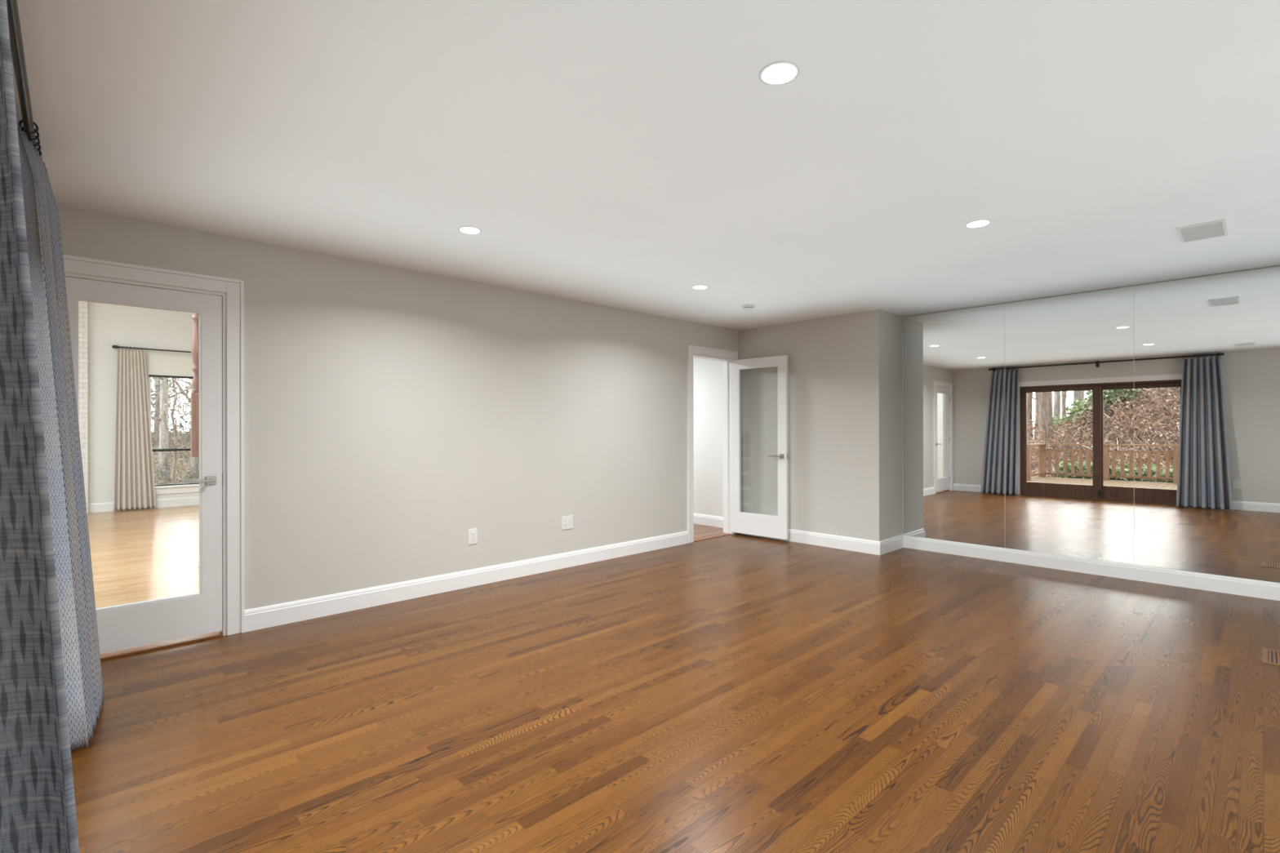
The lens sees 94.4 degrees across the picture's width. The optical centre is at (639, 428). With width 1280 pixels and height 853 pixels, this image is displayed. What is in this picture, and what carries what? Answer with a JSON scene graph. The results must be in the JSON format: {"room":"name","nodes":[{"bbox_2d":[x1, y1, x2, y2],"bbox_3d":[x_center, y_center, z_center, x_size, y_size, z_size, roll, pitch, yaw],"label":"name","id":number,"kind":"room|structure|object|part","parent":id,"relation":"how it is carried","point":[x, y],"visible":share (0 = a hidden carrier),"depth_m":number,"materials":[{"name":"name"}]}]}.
{"room":"empty home gym","nodes":[
{"label":"empty home gym","id":0,"kind":"room"},
{"bbox_2d":[87,505,199,608],"bbox_3d":[-5.749,1.289,6.077,5.250,0.050,7.767,0,0,-44],"label":"floor","id":1,"kind":"structure","parent":0,"point":[145,554],"depth_m":6.04,"materials":[{"name":"brown wood"}]},
{"bbox_2d":[78,300,88,514],"bbox_3d":[-8.923,-0.531,8.309,1.735,3.600,0.160,0,0,-44],"label":"wall","id":2,"kind":"structure","parent":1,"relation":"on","point":[82,305],"depth_m":8.82,"materials":[{"name":"white paint"}]},
{"bbox_2d":[100,631,222,660],"bbox_3d":[-2.851,1.254,3.395,0.750,0.014,0.134,0,0,-44],"label":"threshold","id":3,"kind":"object","parent":1,"relation":"on","point":[215,634],"visible":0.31,"depth_m":3.42,"materials":[{"name":"brown wood"}]},
{"bbox_2d":[87,302,199,503],"bbox_3d":[-8.471,-0.532,8.932,5.250,3.600,0.120,0,0,-44],"label":"wall","id":4,"kind":"structure","parent":0,"point":[108,325],"depth_m":9.14,"materials":[{"name":"beige paint"}]},
{"bbox_2d":[88,496,199,512],"bbox_3d":[-7.436,1.197,9.820,2.530,0.140,0.018,0,0,-44],"label":"baseboard","id":5,"kind":"structure","parent":4,"relation":"attached to","point":[184,501],"depth_m":9.56,"materials":[{"name":"white paint"}]},
{"bbox_2d":[111,345,191,352],"bbox_3d":[-7.316,-1.264,9.864,2.190,0.052,0.126,0,0,-44],"label":"curtain rod","id":6,"kind":"object","parent":4,"relation":"attached to","point":[113,346],"visible":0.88,"depth_m":9.38,"materials":[{"name":"black metal"}]},
{"bbox_2d":[113,346,155,511],"bbox_3d":[-7.905,-0.012,9.282,0.510,2.535,0.096,0,0,-44],"label":"curtain","id":7,"kind":"object","parent":6,"relation":"hanging from","point":[134,476],"visible":1,"depth_m":9.26,"materials":[{"name":"beige fabric"}]},
{"bbox_2d":[148,354,194,378],"bbox_3d":[-7.276,-1.014,9.968,1.514,0.360,0.018,0,0,-44],"label":"roller blind","id":8,"kind":"object","parent":4,"relation":"attached to","point":[159,366],"visible":0.36,"depth_m":9.63,"materials":[{"name":"white fabric"}]},
{"bbox_2d":[149,377,199,486],"bbox_3d":[-7.326,-0.086,10.022,1.490,2.015,0.060,0,0,-44],"label":"window","id":9,"kind":"structure","parent":4,"relation":"in","point":[178,449],"depth_m":9.63,"materials":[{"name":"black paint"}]},
{"bbox_3d":[-7.326,-0.086,10.022,1.490,2.015,0.060,0,0,-44],"label":"frame","id":10,"kind":"part","parent":9,"relation":"part of","materials":[{"name":"white paint"}]},
{"bbox_3d":[-7.322,0.342,10.018,1.446,0.040,0.050,0,0,-44],"label":"meeting rail","id":11,"kind":"part","parent":9,"relation":"part of","materials":[{"name":"black metal"}]},
{"bbox_2d":[151,484,199,494],"bbox_3d":[-7.246,0.986,9.983,1.590,0.130,0.045,0,0,-44],"label":"window sill","id":12,"kind":"structure","parent":4,"relation":"attached to","point":[180,488],"depth_m":9.68,"materials":[{"name":"white paint"}]},
{"bbox_2d":[56,204,737,609],"bbox_3d":[-1.089,0.036,5.070,6.155,2.440,0.120,0,0,-44],"label":"wall","id":13,"kind":"structure","parent":0,"point":[392,414],"depth_m":4.46,"materials":[{"name":"beige paint"}]},
{"bbox_2d":[65,276,222,654],"bbox_3d":[-2.826,0.210,3.363,0.752,2.033,0.130,0,0,-44],"label":"door","id":14,"kind":"structure","parent":13,"relation":"in","point":[140,624],"depth_m":3.51,"materials":[{"name":"white paint"}]},
{"bbox_3d":[-2.675,0.308,3.569,0.155,0.018,0.041,0,0,-44],"label":"lever","id":15,"kind":"part","parent":14,"relation":"part of","materials":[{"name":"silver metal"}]},
{"bbox_3d":[-2.613,0.308,3.504,0.155,0.018,0.041,0,0,-44],"label":"lever","id":16,"kind":"part","parent":14,"relation":"part of","materials":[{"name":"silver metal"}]},
{"bbox_3d":[-2.580,0.308,3.567,0.052,0.052,0.008,0,0,-44],"label":"lever handle","id":17,"kind":"part","parent":14,"relation":"part of","materials":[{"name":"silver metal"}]},
{"bbox_2d":[62,254,244,635],"bbox_3d":[-2.844,0.171,3.386,0.962,2.176,0.148,0,0,-44],"label":"door frame","id":18,"kind":"structure","parent":13,"relation":"attached to","point":[233,289],"depth_m":3.62,"materials":[{"name":"white paint"}]},
{"bbox_2d":[244,531,688,632],"bbox_3d":[-0.967,1.189,5.090,4.103,0.135,0.016,0,0,-44],"label":"baseboard","id":19,"kind":"structure","parent":13,"relation":"attached to","point":[272,615],"depth_m":4.52,"materials":[{"name":"white paint"}]},
{"bbox_2d":[468,528,477,544],"bbox_3d":[-1.337,0.860,4.744,0.078,0.120,0.009,0,0,-44],"label":"wall outlet","id":20,"kind":"object","parent":13,"relation":"attached to","point":[473,533],"visible":1,"depth_m":4.74,"materials":[{"name":"white plastic"}]},
{"bbox_2d":[471,532,475,541],"bbox_3d":[-1.335,0.860,4.742,0.033,0.068,0.004,0,0,-44],"label":"receptacle","id":21,"kind":"object","parent":20,"relation":"attached to","point":[473,534],"depth_m":4.74,"materials":[{"name":"white plastic"}]},
{"bbox_2d":[561,515,573,529],"bbox_3d":[-0.658,0.850,5.390,0.128,0.120,0.009,0,0,-44],"label":"wall outlet","id":22,"kind":"object","parent":13,"relation":"attached to","point":[566,521],"visible":1,"depth_m":5.38,"materials":[{"name":"white plastic"}]},
{"bbox_2d":[564,519,567,526],"bbox_3d":[-0.675,0.850,5.370,0.033,0.068,0.004,0,0,-44],"label":"receptacle","id":23,"kind":"object","parent":22,"relation":"attached to","point":[565,520],"depth_m":5.37,"materials":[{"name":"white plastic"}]},
{"bbox_2d":[568,518,571,526],"bbox_3d":[-0.638,0.850,5.406,0.033,0.068,0.004,0,0,-44],"label":"receptacle","id":24,"kind":"object","parent":22,"relation":"attached to","point":[569,519],"depth_m":5.40,"materials":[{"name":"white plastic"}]},
{"bbox_2d":[687,345,737,543],"bbox_3d":[0.806,0.166,6.861,0.891,2.176,0.148,0,0,-44],"label":"door frame","id":25,"kind":"structure","parent":13,"relation":"attached to","point":[726,362],"depth_m":6.93,"materials":[{"name":"white paint"}]},
{"bbox_2d":[731,355,788,539],"bbox_3d":[1.359,0.203,6.796,0.734,2.033,0.130,0,0,43],"label":"door","id":26,"kind":"structure","parent":13,"relation":"in","point":[749,523],"depth_m":6.75,"materials":[{"name":"white paint"}]},
{"bbox_2d":[10,0,1279,330],"bbox_3d":[1.589,-1.238,2.745,6.830,0.100,7.183,0,0,-44],"label":"ceiling","id":27,"kind":"structure","parent":0,"point":[632,155],"depth_m":2.41,"materials":[{"name":"white paint"}]},
{"bbox_2d":[457,226,481,234],"bbox_3d":[-1.012,-1.187,3.526,0.136,0.014,0.136,0,0,-44],"label":"recessed light","id":28,"kind":"object","parent":27,"relation":"in","point":[466,229],"visible":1,"depth_m":3.51,"materials":[{"name":"white plastic"}]},
{"bbox_2d":[692,284,707,288],"bbox_3d":[0.501,-1.189,4.953,0.136,0.014,0.136,0,0,-44],"label":"recessed light","id":29,"kind":"object","parent":27,"relation":"in","point":[698,286],"visible":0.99,"depth_m":4.93,"materials":[{"name":"white plastic"}]},
{"bbox_2d":[742,304,755,310],"bbox_3d":[1.043,-1.169,5.704,0.128,0.038,0.128,0,0,-44],"label":"smoke detector","id":30,"kind":"object","parent":27,"relation":"attached to","point":[746,307],"visible":1,"depth_m":5.67,"materials":[{"name":"white plastic"}]},
{"bbox_2d":[758,60,799,85],"bbox_3d":[0.464,-1.189,1.976,0.136,0.014,0.136,0,0,-44],"label":"recessed light","id":31,"kind":"object","parent":27,"relation":"in","point":[782,72],"visible":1,"depth_m":1.97,"materials":[{"name":"white plastic"}]},
{"bbox_2d":[964,219,991,227],"bbox_3d":[1.953,-1.191,3.429,0.136,0.014,0.136,0,0,-44],"label":"recessed light","id":32,"kind":"object","parent":27,"relation":"in","point":[979,223],"visible":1,"depth_m":3.42,"materials":[{"name":"white plastic"}]},
{"bbox_2d":[1175,218,1227,243],"bbox_3d":[3.378,-1.187,3.563,0.380,0.012,0.210,0,0,-44],"label":"ceiling vent","id":33,"kind":"object","parent":27,"relation":"in","point":[1215,228],"visible":1,"depth_m":3.56,"materials":[{"name":"white plastic"}]},
{"bbox_2d":[1179,222,1224,241],"bbox_3d":[3.378,-1.188,3.563,0.345,0.007,0.178,0,0,-44],"label":"grille","id":34,"kind":"object","parent":33,"relation":"attached to","point":[1206,230],"depth_m":3.56,"materials":[{"name":"white metal"}]},
{"bbox_2d":[71,533,1279,852],"bbox_3d":[1.634,1.277,2.702,6.830,0.050,7.063,0,0,-44],"label":"floor","id":35,"kind":"structure","parent":0,"point":[733,693],"depth_m":2.54,"materials":[{"name":"brown wood"}]},
{"bbox_2d":[1262,647,1279,666],"bbox_3d":[3.480,1.248,3.232,0.305,0.004,0.124,0,0,-44],"label":"floor vent","id":36,"kind":"object","parent":35,"relation":"in","point":[1270,656],"visible":1,"depth_m":3.25,"materials":[{"name":"brown wood"}]},
{"bbox_2d":[693,357,723,516],"bbox_3d":[-0.024,0.035,8.733,0.100,2.440,3.717,0,0,-44],"label":"wall","id":37,"kind":"structure","parent":0,"point":[708,375],"depth_m":7.71,"materials":[{"name":"beige paint"}]},
{"bbox_2d":[693,513,723,528],"bbox_3d":[-0.066,1.187,8.695,0.016,0.135,3.712,0,0,-44],"label":"baseboard","id":38,"kind":"structure","parent":37,"relation":"attached to","point":[701,519],"depth_m":7.68,"materials":[{"name":"white paint"}]},
{"bbox_2d":[693,523,723,537],"bbox_3d":[-1.182,1.282,7.628,3.305,0.050,3.717,0,0,-44],"label":"floor","id":39,"kind":"structure","parent":0,"point":[700,531],"depth_m":7.35,"materials":[{"name":"brown wood"}]},
{"bbox_2d":[693,532,731,542],"bbox_3d":[0.798,1.252,6.871,0.679,0.008,0.132,0,0,-44],"label":"threshold","id":40,"kind":"object","parent":39,"relation":"on","point":[722,534],"visible":0.76,"depth_m":6.87,"materials":[{"name":"brown wood"}]},
{"bbox_2d":[737,309,902,541],"bbox_3d":[1.981,0.032,6.798,0.675,2.440,1.852,0,0,-44],"label":"wall","id":41,"kind":"structure","parent":0,"point":[845,466],"depth_m":6.28,"materials":[{"name":"beige paint"}]},
{"bbox_2d":[902,265,1279,317],"bbox_3d":[4.628,0.027,4.428,0.110,2.440,5.231,0,0,-44],"label":"wall","id":42,"kind":"structure","parent":0,"point":[1276,265],"depth_m":5.03,"materials":[{"name":"beige paint"}]},
{"bbox_2d":[903,304,1004,547],"bbox_3d":[3.116,-0.025,5.930,0.006,2.292,0.939,0,0,-44],"label":"mirror panel","id":43,"kind":"object","parent":42,"relation":"attached to","point":[954,362],"visible":1,"depth_m":5.90,"materials":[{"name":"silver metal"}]},
{"bbox_2d":[739,528,1279,600],"bbox_3d":[3.790,1.181,4.810,0.581,0.135,6.943,0,0,-44],"label":"baseboard","id":44,"kind":"structure","parent":42,"relation":"attached to","point":[1191,580],"depth_m":5.28,"materials":[{"name":"white paint"}]},
{"bbox_2d":[1004,287,1133,564],"bbox_3d":[3.763,-0.026,5.249,0.007,2.292,0.940,0,0,-44],"label":"mirror panel","id":45,"kind":"object","parent":42,"relation":"attached to","point":[1069,360],"visible":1,"depth_m":5.22,"materials":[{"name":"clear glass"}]},
{"bbox_2d":[902,266,1279,535],"bbox_3d":[3.759,-0.031,5.255,0.010,2.302,2.837,0,0,-44],"label":"channel","id":46,"kind":"object","parent":42,"relation":"attached to","point":[1277,266],"visible":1,"depth_m":5.88,"materials":[{"name":"grey metal"}]},
{"bbox_2d":[1133,267,1279,582],"bbox_3d":[4.412,-0.027,4.568,0.007,2.292,0.940,0,0,-44],"label":"mirror panel","id":47,"kind":"object","parent":42,"relation":"attached to","point":[1206,350],"visible":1,"depth_m":4.59,"materials":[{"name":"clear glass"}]},
{"bbox_3d":[-3.567,-0.539,5.586,0.862,3.600,0.670,0,0,-44],"label":"wall","id":48,"kind":"structure","parent":0,"visible":0},
{"bbox_2d":[190,313,199,457],"bbox_3d":[-4.152,-0.839,5.556,0.086,2.200,0.088,0,0,-44],"label":"newel post","id":49,"kind":"object","parent":48,"relation":"attached to","point":[194,396],"visible":0.55,"depth_m":5.52,"materials":[{"name":"brown wood"}]},
{"bbox_2d":[197,550,199,565],"bbox_3d":[-3.565,1.193,5.575,0.878,0.135,0.686,0,0,-44],"label":"baseboard","id":50,"kind":"structure","parent":48,"relation":"attached to","point":[198,550],"depth_m":5.50,"materials":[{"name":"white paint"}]},
{"bbox_3d":[-0.829,0.036,0.427,0.128,2.440,6.963,0,0,-44],"label":"wall window","id":51,"kind":"structure","parent":0,"visible":0},
{"bbox_2d":[6,0,36,148],"bbox_3d":[-1.531,-1.118,1.354,0.137,0.110,3.250,0,0,-44],"label":"curtain rod","id":52,"kind":"object","parent":51,"relation":"attached to","point":[15,31],"visible":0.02,"depth_m":1.84,"materials":[{"name":"black metal"}]},
{"bbox_2d":[0,0,79,852],"bbox_3d":[-0.485,0.042,0.404,0.636,2.403,0.248,0,0,44],"label":"curtain","id":53,"kind":"object","parent":52,"relation":"hanging from","point":[37,807],"visible":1,"depth_m":0.27,"materials":[{"name":"grey fabric"}]},
{"bbox_2d":[17,119,103,750],"bbox_3d":[-2.415,0.045,2.468,0.246,2.403,0.607,0,0,-36],"label":"curtain","id":54,"kind":"object","parent":52,"relation":"hanging from","point":[84,691],"visible":0.65,"depth_m":2.31,"materials":[{"name":"grey fabric"}]},
{"label":"outside","id":55,"kind":"structure","parent":0,"visible":0},
{"bbox_2d":[151,431,191,484],"bbox_3d":[-23.965,-0.236,3.417,90.000,4.658,82.000,0,0,-44],"label":"ground","id":56,"kind":"structure","parent":55,"point":[178,439],"depth_m":19.53,"materials":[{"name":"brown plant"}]},
{"bbox_2d":[151,377,159,445],"bbox_3d":[-18.210,-6.924,22.900,5.139,15.577,5.318,0,0,-44],"label":"pine tree","id":57,"kind":"object","parent":56,"relation":"on","point":[157,379],"visible":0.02,"depth_m":22.47,"materials":[{"name":"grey plant"}]},
{"bbox_2d":[151,377,192,484],"bbox_3d":[-9.437,0.023,12.100,1.849,4.195,2.469,0,0,-44],"label":"tree","id":58,"kind":"object","parent":56,"relation":"on","point":[174,424],"visible":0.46,"depth_m":12.00,"materials":[{"name":"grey plant"}]},
{"bbox_2d":[151,377,193,484],"bbox_3d":[-12.717,-5.819,15.857,5.786,15.173,4.345,0,0,-44],"label":"pine tree","id":59,"kind":"object","parent":56,"relation":"on","point":[164,382],"visible":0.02,"depth_m":15.97,"materials":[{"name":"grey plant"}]},
{"bbox_2d":[151,377,199,484],"bbox_3d":[-14.242,-0.266,20.374,10.611,4.699,19.675,0,0,-41],"label":"trees","id":60,"kind":"object","parent":56,"relation":"on","point":[171,391],"visible":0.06,"depth_m":22.24,"materials":[{"name":"brown plant"}]},
{"bbox_2d":[173,378,199,479],"bbox_3d":[-13.452,-5.655,17.244,4.797,14.731,4.479,0,0,-44],"label":"pine tree","id":61,"kind":"object","parent":56,"relation":"on","point":[196,460],"visible":0.02,"depth_m":17.20,"materials":[{"name":"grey plant"}]}
]}

